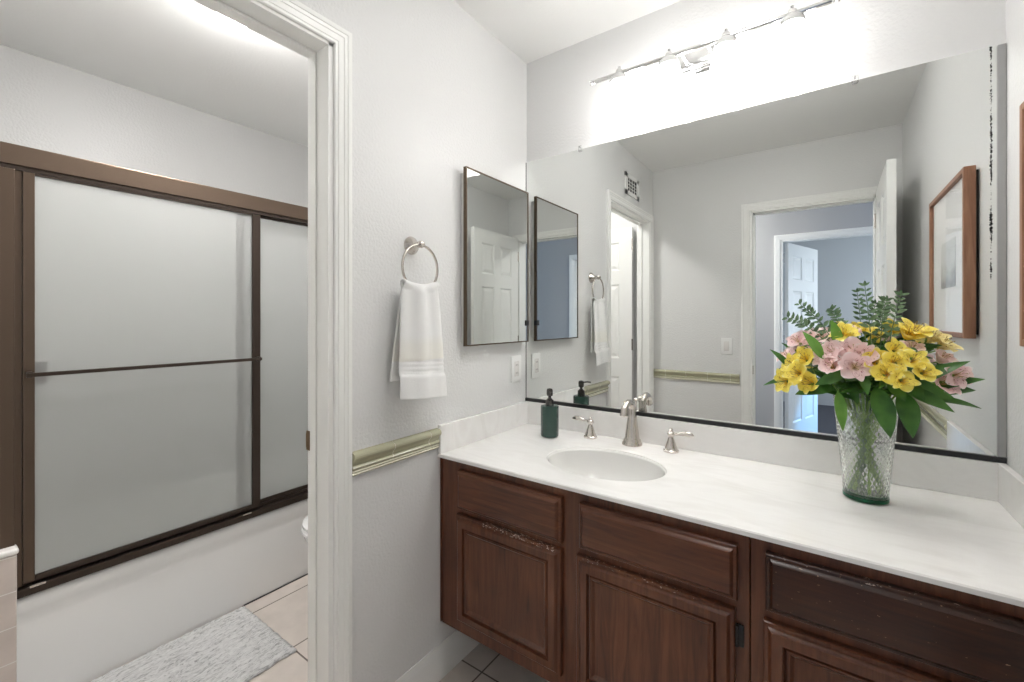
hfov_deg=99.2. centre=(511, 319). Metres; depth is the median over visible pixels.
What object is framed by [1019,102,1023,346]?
framed picture
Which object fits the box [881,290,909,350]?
eucalyptus sprig
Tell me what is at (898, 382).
alstroemeria
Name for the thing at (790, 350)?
alstroemeria
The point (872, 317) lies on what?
eucalyptus sprig
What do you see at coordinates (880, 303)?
eucalyptus sprig
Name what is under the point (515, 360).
wall outlet
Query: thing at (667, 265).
vanity mirror
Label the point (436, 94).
wall
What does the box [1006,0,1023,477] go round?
wall
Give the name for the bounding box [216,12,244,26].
ceiling light
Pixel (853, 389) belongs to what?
alstroemeria
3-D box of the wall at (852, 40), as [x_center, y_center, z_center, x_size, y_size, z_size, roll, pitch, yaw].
[0.004,0.062,2.104,3.440,2.490,0.120,0,0,36]
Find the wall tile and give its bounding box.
[0,544,18,681]
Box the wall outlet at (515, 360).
[511,355,520,382]
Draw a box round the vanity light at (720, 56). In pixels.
[589,0,840,115]
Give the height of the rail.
0.068 m
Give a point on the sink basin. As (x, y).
(596, 464)
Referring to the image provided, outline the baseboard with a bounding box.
[395,630,478,681]
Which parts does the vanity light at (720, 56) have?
lamp shade, lamp shade, rod, lamp shade, lamp shade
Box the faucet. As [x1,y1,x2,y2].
[572,397,693,453]
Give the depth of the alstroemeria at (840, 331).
1.16 m
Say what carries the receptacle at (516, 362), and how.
attached to the wall outlet at (515, 360)
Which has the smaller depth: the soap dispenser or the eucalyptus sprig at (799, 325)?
the eucalyptus sprig at (799, 325)
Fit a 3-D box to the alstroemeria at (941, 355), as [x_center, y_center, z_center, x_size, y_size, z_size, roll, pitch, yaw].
[0.967,0.249,1.085,0.208,0.393,0.070,0,0,36]
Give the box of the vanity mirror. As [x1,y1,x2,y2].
[525,45,1006,463]
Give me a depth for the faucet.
1.61 m
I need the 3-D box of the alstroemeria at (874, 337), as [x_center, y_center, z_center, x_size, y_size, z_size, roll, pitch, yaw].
[0.934,0.226,1.145,0.112,0.439,0.134,0,0,-30]
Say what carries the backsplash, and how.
attached to the wall at (852, 40)
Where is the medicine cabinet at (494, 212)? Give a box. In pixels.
[461,166,528,345]
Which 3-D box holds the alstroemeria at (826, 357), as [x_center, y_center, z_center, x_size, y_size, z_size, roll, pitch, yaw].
[0.850,0.239,1.142,0.147,0.413,0.152,0,0,36]
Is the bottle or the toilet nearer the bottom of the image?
the toilet
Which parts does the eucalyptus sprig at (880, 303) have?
stem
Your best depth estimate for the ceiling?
1.83 m
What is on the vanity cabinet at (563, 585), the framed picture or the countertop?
the countertop
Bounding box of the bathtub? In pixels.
[17,499,307,681]
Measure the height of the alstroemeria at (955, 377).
0.350 m
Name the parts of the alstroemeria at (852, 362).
stem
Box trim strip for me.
[997,43,1006,457]
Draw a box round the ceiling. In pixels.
[0,0,681,146]
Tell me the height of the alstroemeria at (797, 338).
0.419 m
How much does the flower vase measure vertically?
0.242 m
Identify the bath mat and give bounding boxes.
[90,606,296,681]
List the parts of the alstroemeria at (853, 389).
stem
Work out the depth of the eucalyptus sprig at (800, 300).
1.22 m
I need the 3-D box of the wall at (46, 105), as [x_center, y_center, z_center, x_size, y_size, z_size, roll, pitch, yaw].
[-1.948,0.047,2.239,0.106,2.420,1.930,0,0,36]
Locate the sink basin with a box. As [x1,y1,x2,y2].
[547,448,665,481]
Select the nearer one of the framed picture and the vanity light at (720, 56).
the framed picture
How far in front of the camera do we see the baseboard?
1.52 m
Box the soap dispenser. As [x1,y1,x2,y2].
[541,388,558,437]
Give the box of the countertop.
[438,401,1023,606]
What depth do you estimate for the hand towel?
1.35 m
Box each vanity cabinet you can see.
[440,458,750,681]
[751,538,1023,681]
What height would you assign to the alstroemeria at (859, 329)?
0.432 m
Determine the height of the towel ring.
0.184 m
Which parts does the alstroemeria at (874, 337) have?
stem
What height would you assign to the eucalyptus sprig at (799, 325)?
0.470 m
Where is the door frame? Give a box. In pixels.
[193,0,351,681]
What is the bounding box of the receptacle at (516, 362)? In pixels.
[515,361,518,376]
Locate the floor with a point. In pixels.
(284, 610)
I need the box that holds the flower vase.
[834,401,898,504]
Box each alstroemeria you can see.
[764,346,848,429]
[776,346,849,407]
[785,329,851,407]
[802,331,870,408]
[828,320,876,408]
[836,336,892,409]
[840,347,891,409]
[852,324,884,408]
[854,322,886,409]
[864,337,954,437]
[870,340,957,394]
[872,361,984,408]
[881,323,963,396]
[888,317,941,391]
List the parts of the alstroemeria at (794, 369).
stem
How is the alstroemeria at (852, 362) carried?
in the flower vase
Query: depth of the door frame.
1.21 m
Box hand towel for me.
[390,278,446,399]
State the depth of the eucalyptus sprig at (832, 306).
1.22 m
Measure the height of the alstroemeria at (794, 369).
0.373 m
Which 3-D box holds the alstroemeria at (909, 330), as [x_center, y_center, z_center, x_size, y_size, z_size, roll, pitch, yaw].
[0.965,0.220,1.089,0.147,0.451,0.129,0,0,-12]
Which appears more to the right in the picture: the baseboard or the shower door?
the baseboard
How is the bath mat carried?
on the floor
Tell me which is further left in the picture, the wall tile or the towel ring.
the wall tile
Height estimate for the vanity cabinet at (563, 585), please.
0.774 m
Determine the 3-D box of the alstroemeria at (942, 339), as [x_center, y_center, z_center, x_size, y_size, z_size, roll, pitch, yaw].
[0.991,0.228,1.098,0.201,0.436,0.114,0,0,4]
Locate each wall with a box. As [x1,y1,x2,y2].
[0,44,307,206]
[297,0,526,681]
[527,0,1005,456]
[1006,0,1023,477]
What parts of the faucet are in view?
lever, handle, spout, handle, lever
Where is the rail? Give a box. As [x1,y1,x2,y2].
[352,428,441,476]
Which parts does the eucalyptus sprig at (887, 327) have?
stem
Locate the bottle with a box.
[541,404,558,437]
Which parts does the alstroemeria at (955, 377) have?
stem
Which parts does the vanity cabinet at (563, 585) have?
cabinet door, drawer, cabinet door, drawer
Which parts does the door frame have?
strike plate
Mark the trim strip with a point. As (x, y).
(1002, 48)
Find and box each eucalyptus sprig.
[782,311,854,407]
[795,299,855,406]
[826,304,861,407]
[858,281,878,403]
[870,296,892,409]
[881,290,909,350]
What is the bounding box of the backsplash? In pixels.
[528,401,1004,500]
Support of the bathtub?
on the floor
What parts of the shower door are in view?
rail, frosted pane, rail, rail, frosted pane, rail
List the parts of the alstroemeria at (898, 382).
stem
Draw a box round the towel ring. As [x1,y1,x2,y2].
[401,236,438,281]
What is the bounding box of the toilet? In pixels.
[301,515,307,542]
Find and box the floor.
[89,575,548,681]
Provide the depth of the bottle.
1.71 m
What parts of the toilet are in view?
seat, lid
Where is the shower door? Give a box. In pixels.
[0,141,307,598]
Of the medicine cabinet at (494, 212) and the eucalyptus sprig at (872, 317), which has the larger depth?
the medicine cabinet at (494, 212)
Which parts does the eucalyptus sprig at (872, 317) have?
stem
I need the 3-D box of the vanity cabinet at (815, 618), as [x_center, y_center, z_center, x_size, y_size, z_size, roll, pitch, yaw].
[0.894,0.869,1.040,0.511,0.774,0.570,0,0,36]

